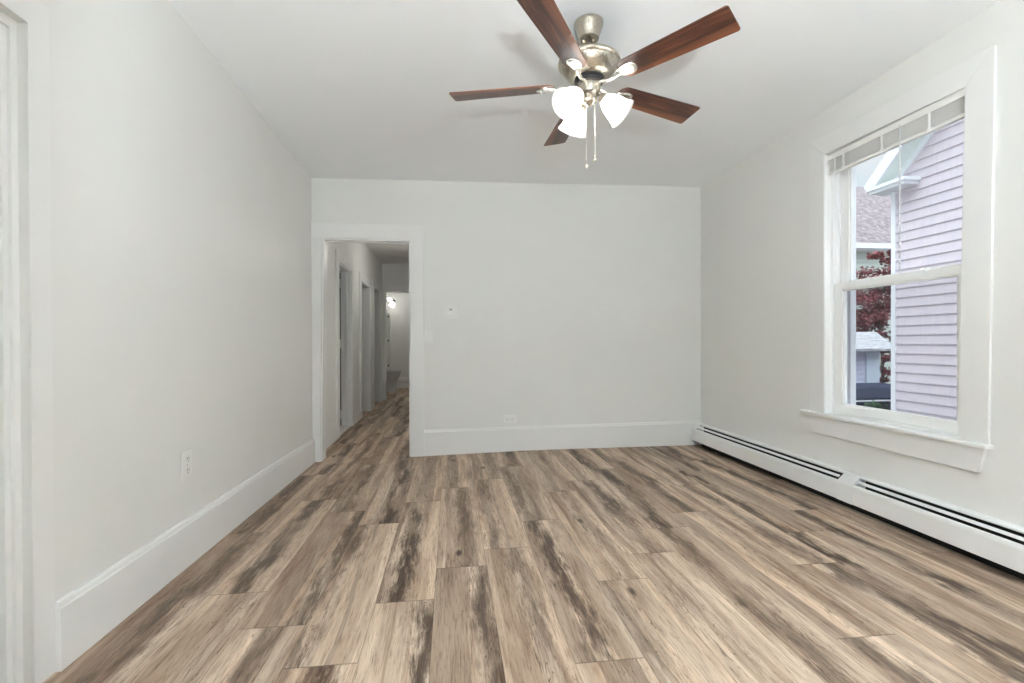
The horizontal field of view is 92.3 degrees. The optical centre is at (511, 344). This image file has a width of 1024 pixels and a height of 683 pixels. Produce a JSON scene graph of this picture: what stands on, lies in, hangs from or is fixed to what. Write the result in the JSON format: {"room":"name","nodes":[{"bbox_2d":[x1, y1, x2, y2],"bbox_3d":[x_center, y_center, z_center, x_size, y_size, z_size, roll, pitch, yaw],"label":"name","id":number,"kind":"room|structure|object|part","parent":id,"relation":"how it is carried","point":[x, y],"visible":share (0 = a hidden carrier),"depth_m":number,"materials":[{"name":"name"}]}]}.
{"room":"empty living room","nodes":[
{"label":"empty living room","id":0,"kind":"room"},
{"bbox_2d":[0,0,382,682],"bbox_3d":[-1.785,-0.276,3.475,0.157,2.820,12.240,0,0,-7],"label":"wall","id":1,"kind":"structure","parent":0,"point":[181,267],"depth_m":2.13,"materials":[{"name":"paint"}]},
{"bbox_2d":[0,0,54,682],"bbox_3d":[-1.473,-0.007,1.024,0.154,2.110,1.075,0,0,-7],"label":"door frame","id":2,"kind":"structure","parent":1,"relation":"in","point":[34,13],"depth_m":1.49,"materials":[{"name":"white paint"}]},
{"bbox_3d":[-1.488,0.040,1.022,0.124,2.016,0.917,0,0,-7],"label":"frame","id":3,"kind":"part","parent":2,"relation":"part of","materials":[{"name":"white paint"}]},
{"bbox_3d":[-1.404,-1.014,1.026,0.005,0.095,1.075,0,0,-7],"label":"head casing","id":4,"kind":"part","parent":2,"relation":"part of","materials":[{"name":"white paint"}]},
{"bbox_3d":[-1.461,0.035,1.527,0.006,2.020,0.080,0,0,-7],"label":"casing","id":5,"kind":"part","parent":2,"relation":"part of","materials":[{"name":"white paint"}]},
{"bbox_2d":[55,438,314,671],"bbox_3d":[-1.637,0.950,3.054,0.021,0.271,2.983,0,0,-7],"label":"baseboard","id":6,"kind":"structure","parent":1,"relation":"attached to","point":[89,612],"depth_m":2.08,"materials":[{"name":"white paint"}]},
{"bbox_2d":[181,448,191,481],"bbox_3d":[-1.558,0.574,2.361,0.010,0.145,0.085,0,0,-7],"label":"wall outlet","id":7,"kind":"object","parent":1,"relation":"attached to","point":[186,455],"visible":1,"depth_m":2.35,"materials":[{"name":"white plastic"}]},
{"bbox_2d":[185,454,189,463],"bbox_3d":[-1.556,0.547,2.361,0.004,0.041,0.039,0,0,-7],"label":"receptacle","id":8,"kind":"object","parent":7,"relation":"attached to","point":[187,456],"depth_m":2.36,"materials":[{"name":"grey plastic"}]},
{"bbox_2d":[185,466,189,474],"bbox_3d":[-1.556,0.602,2.362,0.004,0.041,0.039,0,0,-7],"label":"receptacle","id":9,"kind":"object","parent":7,"relation":"attached to","point":[187,468],"depth_m":2.36,"materials":[{"name":"grey plastic"}]},
{"bbox_2d":[326,427,337,448],"bbox_3d":[-1.934,1.006,5.133,0.018,0.135,0.947,0,0,-7],"label":"baseboard","id":10,"kind":"structure","parent":1,"relation":"attached to","point":[331,437],"depth_m":5.31,"materials":[{"name":"white paint"}]},
{"bbox_2d":[339,273,340,424],"bbox_3d":[-2.605,0.059,6.368,0.759,1.980,0.070,0,0,-7],"label":"door","id":11,"kind":"structure","parent":1,"relation":"in","point":[339,273],"depth_m":6.42,"materials":[{"name":"white paint"}]},
{"bbox_2d":[335,249,354,438],"bbox_3d":[-2.117,-0.011,6.078,0.140,2.162,0.985,0,0,-7],"label":"door frame","id":12,"kind":"structure","parent":1,"relation":"attached to","point":[343,264],"depth_m":6.42,"materials":[{"name":"white paint"}]},
{"bbox_3d":[-2.004,0.053,5.662,0.018,2.035,0.130,0,0,-7],"label":"casing","id":13,"kind":"part","parent":12,"relation":"part of","materials":[{"name":"white paint"}]},
{"bbox_3d":[-2.061,-1.029,6.079,0.017,0.125,0.985,0,0,-7],"label":"head casing","id":14,"kind":"part","parent":12,"relation":"part of","materials":[{"name":"white paint"}]},
{"bbox_3d":[-2.109,0.048,6.510,0.018,2.035,0.130,0,0,-7],"label":"casing","id":15,"kind":"part","parent":12,"relation":"part of","materials":[{"name":"white paint"}]},
{"bbox_2d":[355,410,360,423],"bbox_3d":[-2.142,0.996,6.814,0.018,0.135,0.470,0,0,-7],"label":"baseboard","id":16,"kind":"structure","parent":1,"relation":"attached to","point":[358,413],"depth_m":6.84,"materials":[{"name":"white paint"}]},
{"bbox_2d":[359,271,371,418],"bbox_3d":[-2.298,0.002,7.535,0.140,2.115,1.012,0,0,-7],"label":"door frame","id":17,"kind":"structure","parent":1,"relation":"attached to","point":[365,290],"depth_m":7.89,"materials":[{"name":"white paint"}]},
{"bbox_3d":[-2.183,0.067,7.106,0.018,1.990,0.130,0,0,-7],"label":"casing","id":18,"kind":"part","parent":17,"relation":"part of","materials":[{"name":"white paint"}]},
{"bbox_3d":[-2.242,-0.993,7.537,0.017,0.125,1.012,0,0,-7],"label":"head casing","id":19,"kind":"part","parent":17,"relation":"part of","materials":[{"name":"white paint"}]},
{"bbox_3d":[-2.292,0.062,7.981,0.018,1.990,0.130,0,0,-7],"label":"casing","id":20,"kind":"part","parent":17,"relation":"part of","materials":[{"name":"white paint"}]},
{"bbox_2d":[372,278,381,407],"bbox_3d":[-2.444,-0.030,8.710,0.140,2.165,1.030,0,0,-7],"label":"door frame","id":21,"kind":"structure","parent":1,"relation":"attached to","point":[376,287],"depth_m":9.08,"materials":[{"name":"white paint"}]},
{"bbox_3d":[-2.328,0.035,8.271,0.018,2.040,0.130,0,0,-7],"label":"casing","id":22,"kind":"part","parent":21,"relation":"part of","materials":[{"name":"white paint"}]},
{"bbox_3d":[-2.388,-1.050,8.711,0.017,0.125,1.030,0,0,-7],"label":"head casing","id":23,"kind":"part","parent":21,"relation":"part of","materials":[{"name":"white paint"}]},
{"bbox_3d":[-2.439,0.030,9.165,0.018,2.040,0.130,0,0,-7],"label":"casing","id":24,"kind":"part","parent":21,"relation":"part of","materials":[{"name":"white paint"}]},
{"bbox_2d":[365,244,408,263],"bbox_3d":[-1.663,-1.620,7.162,1.320,0.140,4.937,0,0,-7],"label":"ceiling","id":25,"kind":"structure","parent":0,"point":[386,253],"depth_m":8.28,"materials":[{"name":"white paint"}]},
{"bbox_2d":[382,264,408,398],"bbox_3d":[-2.186,-0.271,10.696,2.600,2.720,2.430,0,0,-7],"label":"wall","id":26,"kind":"structure","parent":0,"point":[400,312],"depth_m":11.74,"materials":[{"name":"paint"}]},
{"bbox_2d":[382,285,408,399],"bbox_3d":[-1.955,-0.049,9.492,1.060,2.190,0.018,0,0,-7],"label":"door frame","id":27,"kind":"structure","parent":26,"relation":"attached to","point":[385,288],"depth_m":9.43,"materials":[{"name":"white paint"}]},
{"bbox_3d":[-2.452,0.016,9.431,0.057,2.065,0.018,0,0,-7],"label":"casing","id":28,"kind":"part","parent":27,"relation":"part of","materials":[{"name":"white paint"}]},
{"bbox_3d":[-1.959,-1.081,9.486,1.060,0.125,0.018,0,0,-7],"label":"head casing","id":29,"kind":"part","parent":27,"relation":"part of","materials":[{"name":"white paint"}]},
{"bbox_2d":[396,377,408,387],"bbox_3d":[-2.317,0.908,11.796,2.400,0.270,0.028,0,0,-7],"label":"baseboard","id":30,"kind":"structure","parent":26,"relation":"attached to","point":[402,382],"depth_m":11.75,"materials":[{"name":"white paint"}]},
{"bbox_2d":[311,178,700,429],"bbox_3d":[0.030,-0.292,4.824,3.777,2.820,0.135,0,0,-7],"label":"wall","id":31,"kind":"structure","parent":0,"point":[577,304],"depth_m":4.80,"materials":[{"name":"paint"}]},
{"bbox_2d":[311,222,423,461],"bbox_3d":[-1.340,-0.020,4.649,1.013,2.210,0.158,0,0,-7],"label":"door frame","id":32,"kind":"structure","parent":31,"relation":"attached to","point":[411,235],"depth_m":4.61,"materials":[{"name":"white paint"}]},
{"bbox_3d":[-1.335,-1.055,4.574,1.013,0.140,0.016,0,0,-7],"label":"head casing","id":33,"kind":"part","parent":32,"relation":"part of","materials":[{"name":"white paint"}]},
{"bbox_2d":[444,306,456,317],"bbox_3d":[-0.582,-0.313,4.661,0.124,0.116,0.038,0,0,-7],"label":"thermostat","id":34,"kind":"object","parent":31,"relation":"attached to","point":[449,311],"visible":1,"depth_m":4.67,"materials":[{"name":"white plastic"}]},
{"bbox_2d":[503,415,515,423],"bbox_3d":[-0.021,0.717,4.751,0.125,0.080,0.010,0,0,-7],"label":"wall outlet","id":35,"kind":"object","parent":31,"relation":"attached to","point":[506,418],"visible":1,"depth_m":4.75,"materials":[{"name":"white plastic"}]},
{"bbox_2d":[424,420,701,455],"bbox_3d":[0.546,0.906,4.819,2.766,0.270,0.016,0,0,-7],"label":"baseboard","id":36,"kind":"structure","parent":31,"relation":"attached to","point":[670,433],"depth_m":4.80,"materials":[{"name":"white paint"}]},
{"bbox_2d":[43,388,1023,682],"bbox_3d":[-1.013,1.047,4.843,5.974,0.050,14.750,0,0,-7],"label":"floor","id":37,"kind":"structure","parent":0,"point":[376,563],"depth_m":2.10,"materials":[{"name":"plastic"}]},
{"bbox_2d":[387,370,400,391],"bbox_3d":[-2.874,0.632,10.983,0.777,0.815,0.440,0,0,-7],"label":"toilet","id":38,"kind":"object","parent":37,"relation":"on","point":[392,375],"visible":0.42,"depth_m":10.90,"materials":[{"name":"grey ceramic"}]},
{"bbox_2d":[169,0,1001,186],"bbox_3d":[0.467,-1.616,1.252,3.977,0.190,7.188,0,0,-7],"label":"ceiling","id":39,"kind":"structure","parent":0,"point":[353,89],"depth_m":2.84,"materials":[{"name":"paint"}]},
{"bbox_2d":[449,0,739,168],"bbox_3d":[0.361,-1.200,2.409,1.327,0.717,1.280,0,-1,-7],"label":"ceiling fan","id":40,"kind":"object","parent":39,"relation":"hanging from","point":[587,66],"visible":1,"depth_m":2.28,"materials":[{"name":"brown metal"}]},
{"bbox_3d":[-0.046,-1.246,2.432,0.515,0.006,0.140,0,12,9],"label":"blade","id":41,"kind":"part","parent":40,"relation":"part of","materials":[{"name":"brown wood"}]},
{"bbox_3d":[0.183,-1.254,1.991,0.140,0.006,0.515,13,5,26],"label":"blade","id":42,"kind":"part","parent":40,"relation":"part of","materials":[{"name":"brown wood"}]},
{"bbox_3d":[0.302,-1.244,2.786,0.140,0.006,0.515,-13,1,-9],"label":"blade","id":43,"kind":"part","parent":40,"relation":"part of","materials":[{"name":"brown wood"}]},
{"bbox_3d":[0.263,-1.122,2.260,0.153,0.154,0.145,0,-1,-7],"label":"lamp shade","id":44,"kind":"part","parent":40,"relation":"part of","materials":[{"name":"white glass"}]},
{"bbox_3d":[0.279,-1.143,2.288,0.056,0.076,0.080,0,0,26],"label":"bulb","id":45,"kind":"part","parent":40,"relation":"part of","materials":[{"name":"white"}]},
{"bbox_3d":[0.307,-1.115,2.494,0.144,0.156,0.153,0,-1,-7],"label":"lamp shade","id":46,"kind":"part","parent":40,"relation":"part of","materials":[{"name":"white glass"}]},
{"bbox_2d":[579,104,585,110],"bbox_3d":[0.337,-1.177,2.442,0.059,0.053,0.055,0,-1,-7],"label":"socket","id":47,"kind":"object","parent":40,"relation":"attached to","point":[583,108],"depth_m":2.42,"materials":[{"name":"gold metal"}]},
{"bbox_3d":[0.354,-1.038,2.352,0.005,0.315,0.004,0,-1,-7],"label":"pull chain","id":48,"kind":"part","parent":40,"relation":"part of","materials":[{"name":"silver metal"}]},
{"bbox_3d":[0.398,-1.056,2.369,0.005,0.278,0.004,0,-1,-7],"label":"pull chain","id":49,"kind":"part","parent":40,"relation":"part of","materials":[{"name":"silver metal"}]},
{"bbox_2d":[598,92,608,104],"bbox_3d":[0.441,-1.179,2.354,0.054,0.054,0.059,0,-1,-7],"label":"socket","id":50,"kind":"object","parent":40,"relation":"attached to","point":[603,99],"depth_m":2.33,"materials":[{"name":"gold metal"}]},
{"bbox_3d":[0.502,-1.121,2.335,0.155,0.155,0.144,0,-1,-7],"label":"lamp shade","id":51,"kind":"part","parent":40,"relation":"part of","materials":[{"name":"white glass"}]},
{"bbox_3d":[0.747,-1.250,2.564,0.515,0.006,0.140,0,-13,-27],"label":"blade","id":52,"kind":"part","parent":40,"relation":"part of","materials":[{"name":"brown wood"}]},
{"bbox_3d":[0.673,-1.256,2.073,0.515,0.006,0.140,-1,-14,45],"label":"blade","id":53,"kind":"part","parent":40,"relation":"part of","materials":[{"name":"brown wood"}]},
{"bbox_2d":[700,0,1023,526],"bbox_3d":[2.425,-0.280,1.513,0.160,2.820,7.308,0,0,-7],"label":"wall","id":54,"kind":"structure","parent":0,"point":[754,215],"depth_m":3.52,"materials":[{"name":"paint"}]},
{"bbox_2d":[692,423,1023,579],"bbox_3d":[2.182,0.919,2.443,0.104,0.232,5.101,0,0,-7],"label":"baseboard heater","id":55,"kind":"object","parent":54,"relation":"attached to","point":[993,542],"visible":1,"depth_m":2.76,"materials":[{"name":"white metal"}]},
{"bbox_3d":[2.209,0.900,2.446,0.049,0.189,5.100,0,0,-7],"label":"plate","id":56,"kind":"part","parent":55,"relation":"part of","materials":[{"name":"white metal"}]},
{"bbox_2d":[800,46,996,471],"bbox_3d":[2.248,-0.404,2.908,0.245,2.022,1.242,0,0,-7],"label":"window","id":57,"kind":"structure","parent":54,"relation":"in","point":[963,443],"depth_m":2.72,"materials":[{"name":"white paint"}]},
{"bbox_3d":[2.345,-0.438,2.883,0.040,1.920,1.150,0,0,-7],"label":"exterior casing","id":58,"kind":"part","parent":57,"relation":"part of","materials":[{"name":"white wood"}]},
{"bbox_2d":[826,88,964,269],"bbox_3d":[2.188,-0.849,2.868,0.046,0.850,0.901,0,0,-7],"label":"window blind","id":59,"kind":"object","parent":57,"relation":"attached to","point":[949,110],"visible":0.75,"depth_m":2.77,"materials":[{"name":"white plastic"}]},
{"bbox_3d":[2.122,-0.960,3.266,0.002,0.560,0.023,0,0,-7],"label":"lift cord","id":60,"kind":"part","parent":59,"relation":"part of","materials":[{"name":"white plastic"}]},
{"bbox_3d":[2.190,-1.141,2.867,0.027,0.019,0.881,0,0,-7],"label":"rail","id":61,"kind":"part","parent":59,"relation":"part of","materials":[{"name":"white plastic"}]},
{"bbox_3d":[2.303,0.468,2.890,0.150,0.037,0.913,0,0,-7],"label":"sill","id":62,"kind":"part","parent":57,"relation":"part of","materials":[{"name":"white plastic"}]},
{"bbox_3d":[2.241,0.021,2.880,0.036,0.853,0.873,0,0,-7],"label":"sash","id":63,"kind":"part","parent":57,"relation":"part of","materials":[{"name":"white plastic"}]},
{"bbox_3d":[2.285,-0.824,2.880,0.035,0.908,0.873,0,0,-7],"label":"sash","id":64,"kind":"part","parent":57,"relation":"part of","materials":[{"name":"white plastic"}]},
{"bbox_3d":[2.164,-1.340,2.866,0.014,0.149,1.188,0,0,-7],"label":"head casing","id":65,"kind":"part","parent":57,"relation":"part of","materials":[{"name":"white paint"}]},
{"bbox_3d":[-3.017,-0.223,11.465,0.080,2.580,0.500,0,0,-7],"label":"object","id":66,"kind":"structure","parent":0,"visible":0},
{"bbox_2d":[386,313,390,365],"bbox_3d":[-2.881,-0.122,11.348,0.150,1.220,0.205,0,0,-7],"label":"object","id":67,"kind":"object","parent":66,"relation":"attached to","point":[388,315],"visible":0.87,"depth_m":11.30,"materials":[{"name":"white paint"}]},
{"bbox_2d":[386,298,394,307],"bbox_3d":[-2.826,-0.978,11.350,0.278,0.235,0.165,0,0,-7],"label":"lamp","id":68,"kind":"object","parent":66,"relation":"attached to","point":[391,304],"visible":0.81,"depth_m":11.33,"materials":[{"name":"silver metal"}]},
{"label":"outside","id":69,"kind":"structure","parent":0,"visible":0},
{"bbox_3d":[21.700,1.991,19.334,42.186,0.100,57.000,0,0,-7],"label":"ground","id":70,"kind":"structure","parent":69,"visible":0},
{"bbox_2d":[856,187,890,383],"bbox_3d":[13.719,-2.294,20.292,10.950,8.520,9.080,0,0,-7],"label":"house","id":71,"kind":"structure","parent":70,"relation":"on","point":[873,212],"depth_m":16.41,"materials":[{"name":"grey"}]},
{"bbox_2d":[856,249,890,382],"bbox_3d":[10.293,-0.370,14.130,2.007,4.784,1.563,0,0,-7],"label":"maple tree","id":72,"kind":"object","parent":70,"relation":"on","point":[876,315],"visible":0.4,"depth_m":13.89,"materials":[{"name":"red plant"}]},
{"bbox_2d":[856,332,890,382],"bbox_3d":[8.231,0.852,12.465,2.200,2.370,1.200,0,0,-7],"label":"shed","id":73,"kind":"object","parent":70,"relation":"on","point":[869,345],"visible":0.18,"depth_m":12.15,"materials":[{"name":"grey"}]},
{"bbox_2d":[856,383,890,409],"bbox_3d":[7.649,1.448,10.380,4.275,1.210,1.700,0,0,-7],"label":"car","id":74,"kind":"object","parent":70,"relation":"on","point":[865,392],"visible":0.02,"depth_m":9.68,"materials":[{"name":"blue paint"}]},
{"bbox_2d":[864,400,888,409],"bbox_3d":[6.560,1.537,8.900,0.586,1.061,0.490,0,0,-7],"label":"shrub","id":75,"kind":"object","parent":70,"relation":"on","point":[875,404],"visible":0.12,"depth_m":8.90,"materials":[{"name":"green plant"}]},
{"bbox_2d":[864,119,963,420],"bbox_3d":[9.603,-1.958,3.801,7.986,8.091,7.860,0,0,-7],"label":"house","id":76,"kind":"structure","parent":70,"relation":"on","point":[924,313],"depth_m":6.57,"materials":[{"name":"purple"}]}
]}

